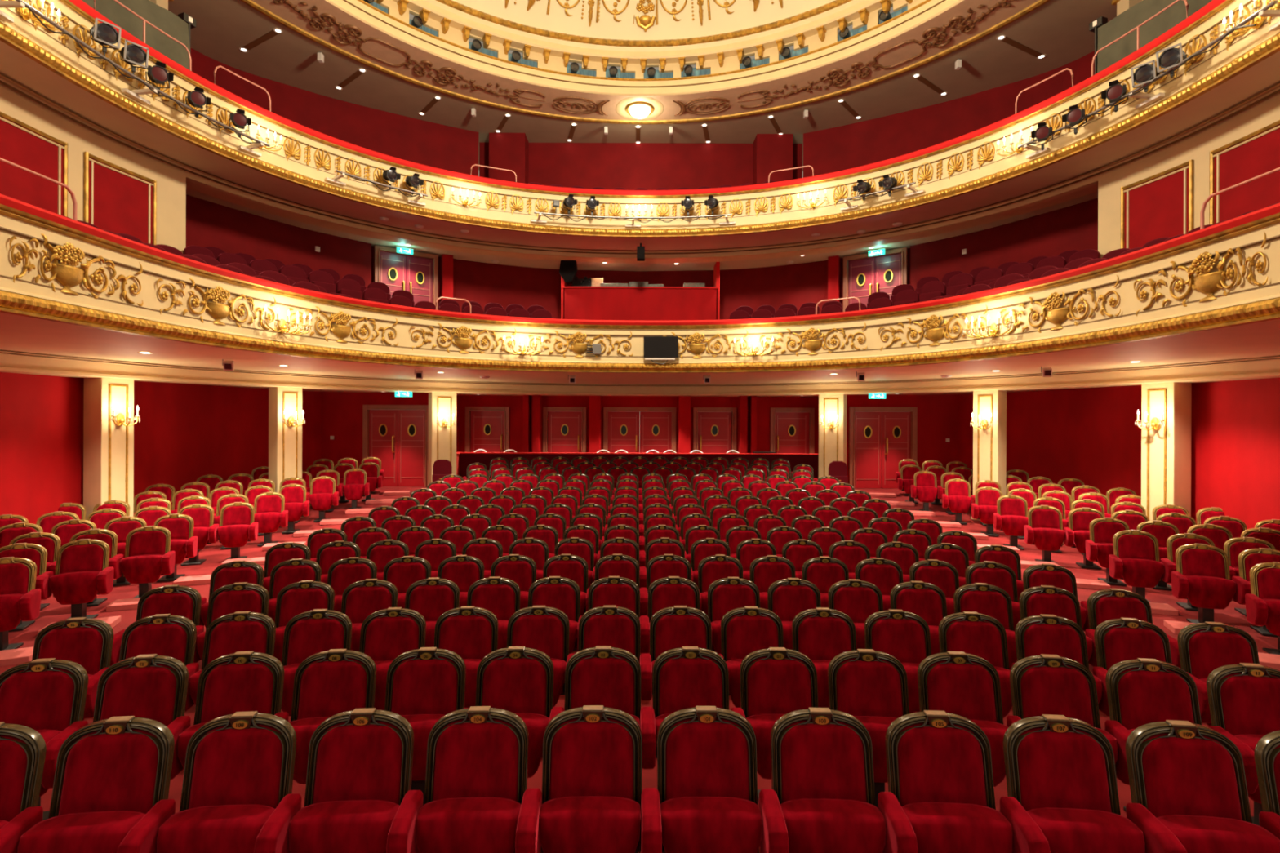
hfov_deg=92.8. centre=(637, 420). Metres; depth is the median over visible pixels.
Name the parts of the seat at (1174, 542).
wooden frame, backrest, armrest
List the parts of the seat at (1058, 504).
wooden frame, backrest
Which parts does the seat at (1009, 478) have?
backrest, wooden frame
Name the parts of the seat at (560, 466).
backrest, wooden frame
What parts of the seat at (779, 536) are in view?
wooden frame, backrest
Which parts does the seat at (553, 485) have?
backrest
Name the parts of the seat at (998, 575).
wooden frame, backrest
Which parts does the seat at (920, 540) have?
wooden frame, backrest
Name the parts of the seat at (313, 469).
backrest, wooden frame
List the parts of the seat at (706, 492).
backrest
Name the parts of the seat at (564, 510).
backrest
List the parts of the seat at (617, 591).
wooden frame, backrest, armrest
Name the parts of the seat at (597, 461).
wooden frame, backrest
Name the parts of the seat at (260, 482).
backrest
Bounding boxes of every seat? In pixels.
[0,514,28,528]
[0,522,43,547]
[0,542,47,631]
[0,556,41,650]
[0,657,88,820]
[0,721,46,852]
[8,532,60,610]
[17,715,175,852]
[31,617,113,720]
[35,511,79,533]
[35,538,114,619]
[48,528,117,607]
[51,519,96,546]
[57,502,86,519]
[86,508,126,529]
[93,500,129,516]
[93,653,191,779]
[104,516,146,586]
[108,525,175,598]
[110,584,204,666]
[119,613,199,712]
[133,490,166,514]
[133,506,171,526]
[136,497,171,511]
[144,484,174,502]
[154,513,197,582]
[156,711,302,852]
[171,481,209,508]
[171,488,204,514]
[177,495,210,551]
[177,651,288,769]
[178,503,213,565]
[189,611,275,706]
[196,474,222,493]
[196,582,269,661]
[199,560,263,627]
[208,486,239,516]
[208,502,257,561]
[213,493,248,549]
[214,480,243,494]
[227,473,253,495]
[244,484,273,535]
[248,478,275,492]
[251,466,268,479]
[253,492,288,546]
[258,472,268,479]
[262,542,311,592]
[267,558,321,622]
[273,580,334,662]
[279,484,309,533]
[280,476,306,523]
[281,608,351,716]
[288,648,381,784]
[288,707,422,852]
[302,471,311,492]
[306,463,328,503]
[306,475,338,521]
[306,528,346,562]
[309,469,339,511]
[312,458,333,470]
[315,540,360,583]
[327,556,377,612]
[333,462,354,502]
[337,457,357,468]
[337,468,369,509]
[340,515,376,542]
[341,578,398,651]
[352,527,391,559]
[358,462,382,501]
[359,607,426,710]
[361,457,383,493]
[366,539,408,580]
[368,506,399,528]
[381,515,415,540]
[382,555,431,608]
[384,647,468,805]
[391,497,420,515]
[396,526,434,556]
[404,505,435,526]
[404,577,459,647]
[410,488,436,505]
[414,538,456,577]
[415,706,542,852]
[420,514,453,538]
[424,496,452,514]
[426,480,451,496]
[434,606,498,707]
[437,555,484,607]
[439,525,475,555]
[440,474,463,488]
[440,488,466,504]
[440,504,471,525]
[454,480,479,496]
[456,495,484,515]
[458,514,492,539]
[462,462,489,480]
[462,537,502,578]
[466,474,489,488]
[466,577,520,649]
[467,467,488,477]
[470,487,496,505]
[475,504,505,526]
[475,646,564,777]
[481,524,517,556]
[482,480,506,495]
[487,457,508,471]
[488,462,509,480]
[488,494,515,515]
[490,554,536,609]
[491,467,512,479]
[493,473,515,488]
[497,513,528,539]
[499,486,524,505]
[506,605,575,707]
[508,537,548,580]
[509,479,533,496]
[509,503,538,527]
[510,457,528,470]
[511,462,530,479]
[515,466,536,480]
[518,473,539,488]
[520,494,546,515]
[522,524,558,558]
[528,486,553,506]
[528,576,582,653]
[530,457,549,469]
[533,462,552,475]
[533,513,565,542]
[536,479,559,497]
[538,466,559,480]
[538,705,662,852]
[542,473,564,488]
[542,503,572,529]
[542,554,589,616]
[551,456,568,467]
[551,494,577,518]
[554,537,595,588]
[555,462,574,474]
[557,486,582,507]
[561,466,582,481]
[563,479,586,499]
[563,524,599,566]
[564,645,655,768]
[568,472,589,491]
[570,512,604,551]
[571,456,589,467]
[577,461,595,473]
[577,503,607,536]
[578,605,652,700]
[582,493,609,524]
[584,466,604,484]
[586,486,612,513]
[587,576,649,653]
[589,479,613,503]
[591,456,608,466]
[592,472,616,495]
[595,554,648,616]
[598,461,617,473]
[600,537,646,587]
[604,524,645,567]
[607,466,627,488]
[607,512,644,551]
[609,503,644,536]
[611,456,628,466]
[612,493,643,524]
[613,486,643,513]
[616,479,642,503]
[617,472,642,495]
[620,461,638,472]
[630,466,649,488]
[631,456,648,466]
[641,461,660,473]
[641,472,666,491]
[642,479,669,500]
[642,486,671,509]
[643,494,675,519]
[643,503,678,530]
[644,513,682,543]
[644,524,687,559]
[645,537,693,581]
[646,554,701,610]
[648,576,711,627]
[649,605,723,670]
[651,456,668,466]
[652,646,745,758]
[653,466,672,488]
[657,706,788,852]
[662,462,681,473]
[666,473,688,495]
[668,479,691,504]
[671,457,688,467]
[671,486,695,513]
[673,494,700,524]
[675,466,695,484]
[676,503,705,536]
[680,513,712,548]
[684,462,702,474]
[684,524,719,564]
[690,457,708,467]
[690,537,730,586]
[691,473,712,490]
[694,479,717,498]
[697,554,742,615]
[698,466,718,482]
[698,486,724,508]
[704,494,730,518]
[706,462,724,475]
[707,577,759,653]
[710,504,739,528]
[711,457,728,468]
[715,473,737,489]
[716,514,749,542]
[720,606,783,707]
[721,467,742,481]
[721,480,744,497]
[725,525,760,558]
[727,462,746,476]
[727,487,752,506]
[730,457,749,469]
[734,495,761,515]
[736,538,776,580]
[739,647,817,804]
[740,474,762,488]
[743,504,773,528]
[744,467,764,480]
[747,480,771,497]
[749,462,768,481]
[749,555,795,609]
[751,457,769,471]
[753,514,786,540]
[755,488,781,506]
[765,475,787,488]
[765,496,793,515]
[766,526,802,556]
[767,468,788,480]
[767,577,821,649]
[770,707,918,852]
[771,458,792,474]
[771,463,791,481]
[774,480,798,497]
[777,505,807,527]
[782,539,822,579]
[785,488,810,506]
[791,469,812,480]
[791,475,813,488]
[791,515,824,540]
[791,607,856,708]
[793,463,817,481]
[797,497,825,515]
[801,556,848,608]
[802,481,826,497]
[807,527,844,556]
[811,506,842,527]
[814,488,840,506]
[817,475,839,488]
[827,579,883,649]
[827,648,918,808]
[828,515,862,540]
[828,540,870,579]
[829,497,857,515]
[830,482,854,497]
[844,489,871,507]
[846,506,878,528]
[849,528,887,558]
[854,557,903,610]
[862,498,891,517]
[864,608,931,713]
[867,517,902,542]
[875,541,919,582]
[882,507,914,530]
[884,710,1050,852]
[889,581,946,655]
[893,528,931,560]
[895,458,918,495]
[897,464,921,503]
[906,518,942,545]
[909,559,959,615]
[911,471,942,511]
[917,651,1021,786]
[922,460,942,471]
[924,542,968,587]
[925,465,946,505]
[937,530,977,565]
[937,611,1014,718]
[941,471,971,514]
[942,478,975,524]
[946,461,967,472]
[951,466,973,482]
[953,582,1017,670]
[964,561,1020,662]
[968,475,973,494]
[971,486,1002,536]
[974,480,1000,525]
[974,544,1023,602]
[993,494,1028,549]
[1003,714,1186,852]
[1005,475,1022,495]
[1005,481,1032,495]
[1006,469,1028,483]
[1008,488,1036,538]
[1009,654,1131,785]
[1014,614,1109,716]
[1018,585,1097,666]
[1022,563,1089,631]
[1024,505,1074,564]
[1026,476,1053,498]
[1033,497,1069,552]
[1038,483,1066,497]
[1042,490,1072,519]
[1057,477,1084,496]
[1068,507,1104,569]
[1071,485,1111,512]
[1071,498,1104,554]
[1077,492,1111,517]
[1085,517,1129,586]
[1087,588,1181,668]
[1093,617,1211,723]
[1105,657,1258,812]
[1106,487,1136,508]
[1108,529,1176,602]
[1110,501,1146,515]
[1111,510,1149,529]
[1115,494,1141,505]
[1125,720,1279,852]
[1136,520,1179,591]
[1152,504,1189,520]
[1155,512,1196,533]
[1166,533,1235,611]
[1171,543,1251,623]
[1177,622,1259,726]
[1186,524,1232,551]
[1195,506,1224,524]
[1204,515,1246,537]
[1206,662,1279,826]
[1223,537,1275,616]
[1238,547,1279,637]
[1240,527,1279,551]
[1244,561,1279,654]
[1254,519,1279,531]
[1254,730,1279,816]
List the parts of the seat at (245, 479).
wooden frame, backrest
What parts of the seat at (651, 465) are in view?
wooden frame, backrest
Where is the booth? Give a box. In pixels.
[560,261,719,319]
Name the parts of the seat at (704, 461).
wooden frame, backrest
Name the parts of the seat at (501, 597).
backrest, wooden frame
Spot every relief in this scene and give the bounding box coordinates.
[273,0,343,26]
[301,8,365,45]
[355,36,412,66]
[404,58,460,84]
[442,75,521,97]
[505,0,516,8]
[508,88,545,106]
[526,0,540,10]
[546,0,580,16]
[551,96,598,114]
[581,0,599,26]
[595,0,629,22]
[595,100,609,115]
[633,0,655,31]
[655,0,687,24]
[673,100,686,115]
[684,97,730,114]
[691,0,703,25]
[706,0,735,19]
[737,89,773,107]
[752,0,759,11]
[761,76,840,98]
[771,0,782,8]
[822,61,878,86]
[871,39,928,68]
[918,11,983,48]
[941,0,1014,29]
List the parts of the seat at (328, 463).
backrest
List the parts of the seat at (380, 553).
backrest, wooden frame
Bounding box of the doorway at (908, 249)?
[840,248,910,311]
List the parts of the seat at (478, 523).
wooden frame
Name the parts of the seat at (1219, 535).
wooden frame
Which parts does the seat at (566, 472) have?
wooden frame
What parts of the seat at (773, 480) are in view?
wooden frame, backrest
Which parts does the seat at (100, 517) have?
backrest, wooden frame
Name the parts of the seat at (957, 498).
armrest, wooden frame, backrest, armrest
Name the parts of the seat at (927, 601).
wooden frame, backrest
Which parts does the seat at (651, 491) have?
wooden frame, backrest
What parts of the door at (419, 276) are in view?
porthole glass, moulding, moulding, porthole glass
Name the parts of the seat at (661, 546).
wooden frame, backrest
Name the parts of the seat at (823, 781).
wooden frame, backrest, armrest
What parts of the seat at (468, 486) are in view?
wooden frame, backrest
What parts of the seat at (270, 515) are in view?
backrest, wooden frame, armrest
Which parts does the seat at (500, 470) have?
backrest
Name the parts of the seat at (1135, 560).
armrest, wooden frame, backrest, armrest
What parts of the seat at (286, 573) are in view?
backrest, wooden frame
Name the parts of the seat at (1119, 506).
backrest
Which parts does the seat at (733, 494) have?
wooden frame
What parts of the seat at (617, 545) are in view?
wooden frame, backrest, armrest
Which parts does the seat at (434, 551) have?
backrest, wooden frame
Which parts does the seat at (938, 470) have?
wooden frame, backrest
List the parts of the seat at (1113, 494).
wooden frame, backrest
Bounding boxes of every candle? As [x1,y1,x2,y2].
[38,0,46,11]
[48,2,56,18]
[56,9,62,25]
[111,404,116,417]
[126,407,132,418]
[134,405,139,417]
[256,124,261,135]
[262,305,269,319]
[265,128,270,139]
[272,132,277,142]
[275,307,280,321]
[285,309,291,323]
[294,311,300,324]
[302,313,306,325]
[307,314,312,326]
[963,317,968,329]
[969,317,974,329]
[976,315,982,328]
[985,314,991,327]
[995,140,1000,151]
[995,311,1001,325]
[1008,309,1013,323]
[1018,129,1023,141]
[1135,409,1141,421]
[1143,411,1148,422]
[1159,408,1164,421]
[1220,17,1226,33]
[1226,10,1235,26]
[1236,3,1244,19]
[1250,0,1259,10]
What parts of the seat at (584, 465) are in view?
wooden frame, backrest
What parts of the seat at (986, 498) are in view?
armrest, wooden frame, backrest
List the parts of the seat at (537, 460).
backrest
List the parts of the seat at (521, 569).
wooden frame, backrest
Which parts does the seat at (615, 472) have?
backrest, wooden frame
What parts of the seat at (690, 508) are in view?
backrest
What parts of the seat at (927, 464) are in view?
backrest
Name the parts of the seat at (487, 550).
backrest, wooden frame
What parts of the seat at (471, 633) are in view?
backrest, wooden frame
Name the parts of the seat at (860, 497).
wooden frame, backrest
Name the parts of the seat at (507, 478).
backrest, wooden frame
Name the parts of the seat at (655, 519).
backrest, wooden frame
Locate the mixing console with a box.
[600,283,628,286]
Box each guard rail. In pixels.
[0,157,77,221]
[93,0,191,71]
[213,65,271,111]
[435,296,471,313]
[470,164,516,182]
[768,164,813,182]
[815,296,860,314]
[1015,67,1073,113]
[1091,0,1188,75]
[1200,167,1279,229]
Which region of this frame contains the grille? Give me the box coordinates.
[637,246,644,257]
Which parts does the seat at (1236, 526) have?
wooden frame, backrest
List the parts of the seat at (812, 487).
wooden frame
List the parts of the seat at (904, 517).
wooden frame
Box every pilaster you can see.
[149,0,173,9]
[1111,0,1142,16]
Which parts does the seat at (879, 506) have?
wooden frame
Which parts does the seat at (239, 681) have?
backrest, wooden frame, armrest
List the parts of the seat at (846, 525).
wooden frame, backrest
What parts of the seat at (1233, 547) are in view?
backrest, wooden frame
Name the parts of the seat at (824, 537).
wooden frame, backrest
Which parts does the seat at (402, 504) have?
wooden frame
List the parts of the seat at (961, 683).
wooden frame, backrest, armrest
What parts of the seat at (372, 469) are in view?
wooden frame, backrest, armrest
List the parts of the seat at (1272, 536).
wooden frame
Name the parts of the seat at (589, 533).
wooden frame, backrest, armrest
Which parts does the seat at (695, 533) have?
backrest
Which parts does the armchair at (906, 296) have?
tipped seat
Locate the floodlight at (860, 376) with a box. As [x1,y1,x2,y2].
[856,371,865,381]
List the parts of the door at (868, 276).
porthole glass, moulding, handle, porthole glass, moulding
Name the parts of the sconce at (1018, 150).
arm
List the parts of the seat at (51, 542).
wooden frame, backrest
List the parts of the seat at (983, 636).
wooden frame, backrest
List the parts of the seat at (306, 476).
backrest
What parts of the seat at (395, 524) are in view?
wooden frame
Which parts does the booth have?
post, panel, post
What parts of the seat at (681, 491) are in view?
backrest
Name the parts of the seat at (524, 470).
backrest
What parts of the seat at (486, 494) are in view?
wooden frame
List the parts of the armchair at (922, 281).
tipped seat, backrest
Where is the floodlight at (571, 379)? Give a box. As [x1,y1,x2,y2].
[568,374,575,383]
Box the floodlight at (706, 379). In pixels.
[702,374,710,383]
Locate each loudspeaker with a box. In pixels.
[559,260,577,284]
[636,243,644,261]
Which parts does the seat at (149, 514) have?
backrest, wooden frame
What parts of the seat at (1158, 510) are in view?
backrest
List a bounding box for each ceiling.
[168,0,1116,171]
[177,382,1111,396]
[186,187,1097,271]
[252,0,1038,119]
[452,0,835,39]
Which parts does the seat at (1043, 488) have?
backrest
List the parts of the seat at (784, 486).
wooden frame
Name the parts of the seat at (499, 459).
wooden frame, backrest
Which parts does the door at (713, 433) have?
handle, porthole glass, moulding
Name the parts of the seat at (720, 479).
wooden frame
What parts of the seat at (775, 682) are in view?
wooden frame, backrest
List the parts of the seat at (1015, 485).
backrest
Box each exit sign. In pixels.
[395,246,413,254]
[395,391,412,396]
[867,248,885,256]
[868,393,885,398]
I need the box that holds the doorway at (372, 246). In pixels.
[371,245,440,310]
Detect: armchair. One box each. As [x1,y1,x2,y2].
[77,220,98,228]
[102,229,123,237]
[117,232,143,243]
[142,243,167,252]
[155,244,183,255]
[179,254,206,263]
[182,245,214,257]
[191,253,220,266]
[204,246,225,259]
[215,264,244,274]
[216,253,246,265]
[227,262,256,276]
[235,253,256,266]
[248,259,276,273]
[253,275,277,282]
[258,270,288,284]
[263,258,284,272]
[279,265,308,282]
[287,278,294,285]
[292,263,312,279]
[292,281,320,292]
[307,270,336,293]
[315,284,327,293]
[318,268,339,284]
[328,293,346,297]
[336,278,362,299]
[342,274,366,299]
[363,287,388,303]
[367,281,391,303]
[389,295,412,306]
[391,289,414,306]
[414,301,435,310]
[439,299,459,307]
[439,303,460,312]
[461,301,481,312]
[462,305,484,314]
[484,302,502,315]
[486,306,506,315]
[505,303,524,316]
[509,308,529,317]
[527,305,545,317]
[528,182,542,185]
[532,309,551,318]
[549,184,563,186]
[570,186,585,188]
[591,186,605,189]
[612,187,626,190]
[634,187,648,190]
[654,187,669,190]
[675,186,689,190]
[696,186,711,189]
[718,185,732,187]
[728,310,749,319]
[735,306,753,318]
[739,182,753,186]
[751,309,772,318]
[756,305,775,317]
[761,180,775,183]
[774,307,795,317]
[777,303,797,315]
[797,306,818,315]
[799,302,819,314]
[821,305,842,314]
[822,301,842,308]
[844,302,867,311]
[866,291,889,309]
[869,297,893,309]
[890,284,914,306]
[893,289,919,306]
[915,276,939,294]
[919,280,946,302]
[936,295,954,299]
[942,271,964,287]
[946,273,974,296]
[955,287,967,296]
[962,284,991,294]
[968,266,991,282]
[973,267,1004,284]
[987,280,995,288]
[994,273,1025,288]
[997,262,1017,275]
[1005,262,1034,276]
[1006,278,1031,285]
[1026,256,1047,269]
[1027,266,1057,279]
[1036,256,1066,268]
[1040,267,1071,277]
[1057,249,1079,263]
[1064,257,1093,269]
[1068,248,1101,262]
[1078,257,1107,267]
[1102,248,1129,259]
[1118,247,1146,256]
[1142,237,1169,247]
[1162,234,1185,242]
[1186,224,1213,234]
[1235,209,1257,217]
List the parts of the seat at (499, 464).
backrest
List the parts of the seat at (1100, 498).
backrest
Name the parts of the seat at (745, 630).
wooden frame, backrest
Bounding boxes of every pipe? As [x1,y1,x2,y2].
[0,0,270,156]
[324,169,427,206]
[530,211,735,227]
[838,182,924,211]
[1017,0,1279,159]
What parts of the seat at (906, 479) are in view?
armrest, wooden frame, backrest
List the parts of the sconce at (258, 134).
arm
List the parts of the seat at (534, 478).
wooden frame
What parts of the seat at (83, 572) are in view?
armrest, wooden frame, backrest, armrest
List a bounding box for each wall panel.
[0,111,67,217]
[84,151,156,244]
[1120,159,1193,248]
[1208,120,1279,224]
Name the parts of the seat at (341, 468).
wooden frame, backrest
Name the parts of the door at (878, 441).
moulding, porthole glass, handle, porthole glass, moulding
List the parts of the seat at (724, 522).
wooden frame, backrest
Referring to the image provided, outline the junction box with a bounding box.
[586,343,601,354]
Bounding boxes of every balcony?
[0,0,1279,250]
[0,193,1279,384]
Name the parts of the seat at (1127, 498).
backrest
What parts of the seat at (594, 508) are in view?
wooden frame, backrest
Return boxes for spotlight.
[89,17,121,56]
[119,39,149,74]
[145,60,173,93]
[185,86,211,117]
[229,108,251,137]
[317,51,324,62]
[363,0,373,5]
[382,166,400,188]
[405,173,423,195]
[410,15,422,30]
[471,39,481,53]
[471,107,475,116]
[510,50,520,63]
[563,194,577,213]
[568,62,579,74]
[586,195,599,215]
[604,125,608,134]
[608,66,617,77]
[646,66,656,78]
[669,125,672,134]
[680,195,694,216]
[684,64,693,76]
[704,195,719,214]
[742,56,752,69]
[780,46,791,60]
[803,109,808,118]
[839,26,850,40]
[853,178,871,200]
[878,174,897,196]
[879,9,892,23]
[955,58,961,69]
[1031,121,1053,150]
[1062,104,1086,134]
[1101,79,1128,111]
[1130,59,1159,92]
[1155,42,1186,77]
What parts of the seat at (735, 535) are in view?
wooden frame, backrest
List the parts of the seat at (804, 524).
wooden frame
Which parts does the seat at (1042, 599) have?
wooden frame, backrest, armrest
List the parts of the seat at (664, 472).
wooden frame, backrest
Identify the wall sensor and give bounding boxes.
[315,245,319,252]
[961,248,967,254]
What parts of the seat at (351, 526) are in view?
wooden frame, backrest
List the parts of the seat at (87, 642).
backrest, wooden frame, armrest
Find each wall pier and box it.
[440,253,453,302]
[488,132,528,183]
[523,395,531,452]
[532,395,542,452]
[589,395,601,453]
[677,395,690,453]
[737,395,747,453]
[748,395,756,453]
[752,133,792,184]
[827,255,840,302]
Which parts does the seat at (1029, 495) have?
wooden frame, backrest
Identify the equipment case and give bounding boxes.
[629,281,648,286]
[648,284,663,286]
[683,283,705,286]
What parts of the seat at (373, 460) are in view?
wooden frame, backrest, armrest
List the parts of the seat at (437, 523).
wooden frame, backrest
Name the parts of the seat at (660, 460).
wooden frame, backrest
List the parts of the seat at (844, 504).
wooden frame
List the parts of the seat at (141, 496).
backrest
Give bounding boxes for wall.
[0,87,186,253]
[0,372,321,524]
[185,194,371,288]
[190,47,479,176]
[321,391,428,468]
[368,1,907,78]
[373,0,925,78]
[453,257,827,319]
[456,395,459,452]
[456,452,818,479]
[459,395,818,453]
[479,142,802,190]
[803,50,1094,177]
[846,394,958,476]
[910,197,1097,290]
[958,377,1279,529]
[1097,95,1279,345]
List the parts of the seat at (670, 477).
backrest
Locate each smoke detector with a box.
[378,217,389,221]
[413,224,423,228]
[460,229,469,233]
[811,233,820,237]
[856,230,865,234]
[892,222,902,226]
[940,375,951,377]
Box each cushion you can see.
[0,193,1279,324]
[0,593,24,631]
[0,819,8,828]
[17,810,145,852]
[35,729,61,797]
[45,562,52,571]
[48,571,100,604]
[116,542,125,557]
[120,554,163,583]
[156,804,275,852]
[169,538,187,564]
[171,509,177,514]
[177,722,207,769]
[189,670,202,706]
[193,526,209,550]
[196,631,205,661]
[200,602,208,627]
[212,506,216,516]
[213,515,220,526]
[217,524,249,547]
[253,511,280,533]
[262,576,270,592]
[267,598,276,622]
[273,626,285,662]
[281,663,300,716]
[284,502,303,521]
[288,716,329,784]
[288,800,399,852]
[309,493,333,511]
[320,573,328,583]
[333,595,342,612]
[339,477,343,493]
[342,484,364,500]
[351,622,362,651]
[366,476,377,491]
[373,660,392,710]
[377,572,383,580]
[397,593,405,608]
[401,714,444,781]
[415,797,520,852]
[425,621,436,647]
[431,571,437,577]
[459,591,467,607]
[462,658,481,707]
[484,569,490,578]
[497,620,508,649]
[514,713,549,777]
[520,591,528,609]
[536,569,542,580]
[538,795,640,852]
[548,553,554,558]
[550,657,566,707]
[568,620,577,653]
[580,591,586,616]
[587,570,592,588]
[594,553,597,566]
[598,539,601,551]
[602,527,604,536]
[629,714,639,726]
[654,713,671,746]
[660,796,762,852]
[686,553,690,564]
[692,570,697,586]
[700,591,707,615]
[711,620,720,653]
[725,658,743,707]
[742,570,749,580]
[746,714,785,779]
[759,591,767,609]
[780,798,885,852]
[781,621,792,649]
[795,571,802,579]
[811,660,831,708]
[820,593,828,608]
[848,573,855,579]
[853,622,865,649]
[853,715,897,782]
[882,595,890,610]
[901,662,919,713]
[902,479,914,493]
[902,574,909,582]
[902,802,1012,852]
[915,486,937,502]
[928,625,939,655]
[936,480,941,486]
[946,597,954,615]
[947,495,971,513]
[958,576,965,587]
[968,560,974,565]
[970,720,1008,786]
[977,505,997,524]
[994,666,1012,718]
[1000,515,1028,536]
[1004,629,1017,670]
[1011,600,1020,631]
[1016,579,1023,602]
[1026,807,1145,852]
[1032,527,1065,551]
[1062,519,1067,530]
[1065,510,1070,519]
[1072,530,1089,553]
[1080,606,1086,627]
[1085,635,1092,661]
[1093,675,1102,704]
[1094,727,1117,763]
[1095,542,1113,568]
[1104,513,1111,517]
[1120,558,1164,587]
[1156,814,1279,852]
[1158,546,1167,561]
[1184,575,1235,609]
[1199,678,1211,726]
[1232,567,1239,576]
[1234,734,1264,804]
[1262,599,1279,635]
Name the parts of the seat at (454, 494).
wooden frame, backrest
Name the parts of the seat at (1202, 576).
armrest, wooden frame, backrest, armrest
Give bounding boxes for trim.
[0,72,1279,251]
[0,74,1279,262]
[0,80,1279,253]
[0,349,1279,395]
[0,350,1279,385]
[0,352,1279,386]
[240,0,1049,124]
[325,0,963,95]
[343,0,945,87]
[346,0,942,85]
[357,0,931,80]
[392,0,895,66]
[435,0,851,46]
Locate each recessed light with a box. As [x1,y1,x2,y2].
[239,47,248,52]
[273,27,283,33]
[334,85,342,89]
[358,67,366,72]
[434,95,441,99]
[912,73,920,77]
[996,35,1005,39]
[1036,53,1046,58]
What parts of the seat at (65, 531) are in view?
wooden frame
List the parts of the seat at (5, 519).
backrest, wooden frame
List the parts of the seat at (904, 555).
wooden frame, backrest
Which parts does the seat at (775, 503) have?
wooden frame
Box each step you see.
[0,647,33,666]
[37,615,120,634]
[106,597,140,612]
[172,574,211,586]
[221,556,265,564]
[262,541,306,551]
[293,529,317,537]
[320,518,348,524]
[345,508,373,514]
[365,498,395,503]
[383,490,410,495]
[868,492,896,497]
[887,501,915,506]
[908,510,935,516]
[935,520,960,527]
[965,532,987,539]
[977,544,1019,553]
[1020,560,1060,568]
[1075,578,1111,590]
[1148,602,1178,616]
[1164,620,1195,634]
[1257,652,1279,671]
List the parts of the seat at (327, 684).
backrest, wooden frame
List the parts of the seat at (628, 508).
wooden frame, backrest, armrest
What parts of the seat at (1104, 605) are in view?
wooden frame, backrest, armrest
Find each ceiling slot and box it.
[242,30,278,50]
[337,70,363,88]
[420,97,439,113]
[496,115,509,130]
[567,124,576,139]
[635,128,639,141]
[702,126,710,141]
[768,117,782,133]
[840,100,859,117]
[915,75,945,93]
[1000,36,1042,57]
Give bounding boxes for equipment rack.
[570,275,591,286]
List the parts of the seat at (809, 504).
wooden frame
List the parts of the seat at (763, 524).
wooden frame, backrest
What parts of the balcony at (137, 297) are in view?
gilded moulding, cornice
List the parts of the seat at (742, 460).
backrest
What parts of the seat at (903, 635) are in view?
wooden frame, backrest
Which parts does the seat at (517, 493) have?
wooden frame, backrest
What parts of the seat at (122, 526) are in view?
backrest, wooden frame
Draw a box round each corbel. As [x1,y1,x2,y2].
[376,0,383,4]
[396,0,408,15]
[418,8,430,25]
[440,17,451,34]
[461,25,471,41]
[482,32,492,48]
[502,38,511,54]
[522,44,531,59]
[542,48,551,63]
[562,52,570,66]
[582,54,589,69]
[601,56,608,71]
[621,57,627,72]
[640,58,646,72]
[659,57,666,72]
[678,56,685,71]
[697,54,705,69]
[716,52,724,66]
[736,48,744,63]
[755,44,764,59]
[775,39,784,54]
[795,32,805,48]
[816,25,826,41]
[836,17,848,32]
[857,8,869,25]
[880,0,892,13]
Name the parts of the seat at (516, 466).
backrest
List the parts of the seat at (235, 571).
armrest, wooden frame, backrest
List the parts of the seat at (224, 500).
backrest, wooden frame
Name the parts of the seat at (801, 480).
wooden frame, backrest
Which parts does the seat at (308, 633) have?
backrest, wooden frame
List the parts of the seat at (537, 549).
wooden frame, backrest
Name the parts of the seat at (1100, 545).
armrest, wooden frame, backrest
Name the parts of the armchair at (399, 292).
backrest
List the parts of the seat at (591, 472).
backrest, wooden frame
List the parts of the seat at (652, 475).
wooden frame, backrest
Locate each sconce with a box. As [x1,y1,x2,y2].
[11,0,62,30]
[110,404,140,426]
[244,124,283,151]
[262,305,312,334]
[282,410,305,426]
[436,413,455,427]
[451,187,481,206]
[502,336,544,355]
[625,204,653,220]
[733,336,774,355]
[795,190,826,208]
[820,414,839,428]
[963,309,1013,338]
[969,413,993,429]
[995,126,1034,155]
[1134,408,1164,430]
[1219,0,1278,39]
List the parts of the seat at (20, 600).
backrest, wooden frame, armrest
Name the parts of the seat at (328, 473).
backrest, wooden frame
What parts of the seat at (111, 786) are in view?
backrest, wooden frame, armrest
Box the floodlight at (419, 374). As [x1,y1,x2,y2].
[414,368,422,378]
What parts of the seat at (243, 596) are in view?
backrest, wooden frame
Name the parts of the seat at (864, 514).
wooden frame, backrest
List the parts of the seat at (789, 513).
wooden frame, backrest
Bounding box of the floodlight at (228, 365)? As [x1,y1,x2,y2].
[222,359,234,370]
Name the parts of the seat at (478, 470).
backrest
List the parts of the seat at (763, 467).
wooden frame, backrest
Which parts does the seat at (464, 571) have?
wooden frame, backrest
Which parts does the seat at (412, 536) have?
backrest, wooden frame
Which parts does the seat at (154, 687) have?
backrest, wooden frame, armrest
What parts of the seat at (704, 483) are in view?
backrest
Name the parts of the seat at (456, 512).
backrest, wooden frame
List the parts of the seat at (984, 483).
wooden frame, backrest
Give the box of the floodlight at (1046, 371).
[1040,366,1052,377]
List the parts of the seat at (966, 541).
wooden frame, backrest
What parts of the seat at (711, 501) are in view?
backrest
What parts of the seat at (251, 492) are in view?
backrest, wooden frame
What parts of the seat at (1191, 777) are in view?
wooden frame, backrest, armrest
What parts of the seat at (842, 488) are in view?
wooden frame, backrest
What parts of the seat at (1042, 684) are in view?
wooden frame, backrest, armrest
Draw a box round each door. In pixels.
[362,404,428,487]
[373,244,438,310]
[465,406,509,452]
[542,406,586,453]
[603,407,675,453]
[693,407,737,453]
[769,407,814,453]
[843,247,907,311]
[848,406,917,488]
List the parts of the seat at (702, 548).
wooden frame, backrest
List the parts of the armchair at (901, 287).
tipped seat, backrest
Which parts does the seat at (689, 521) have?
backrest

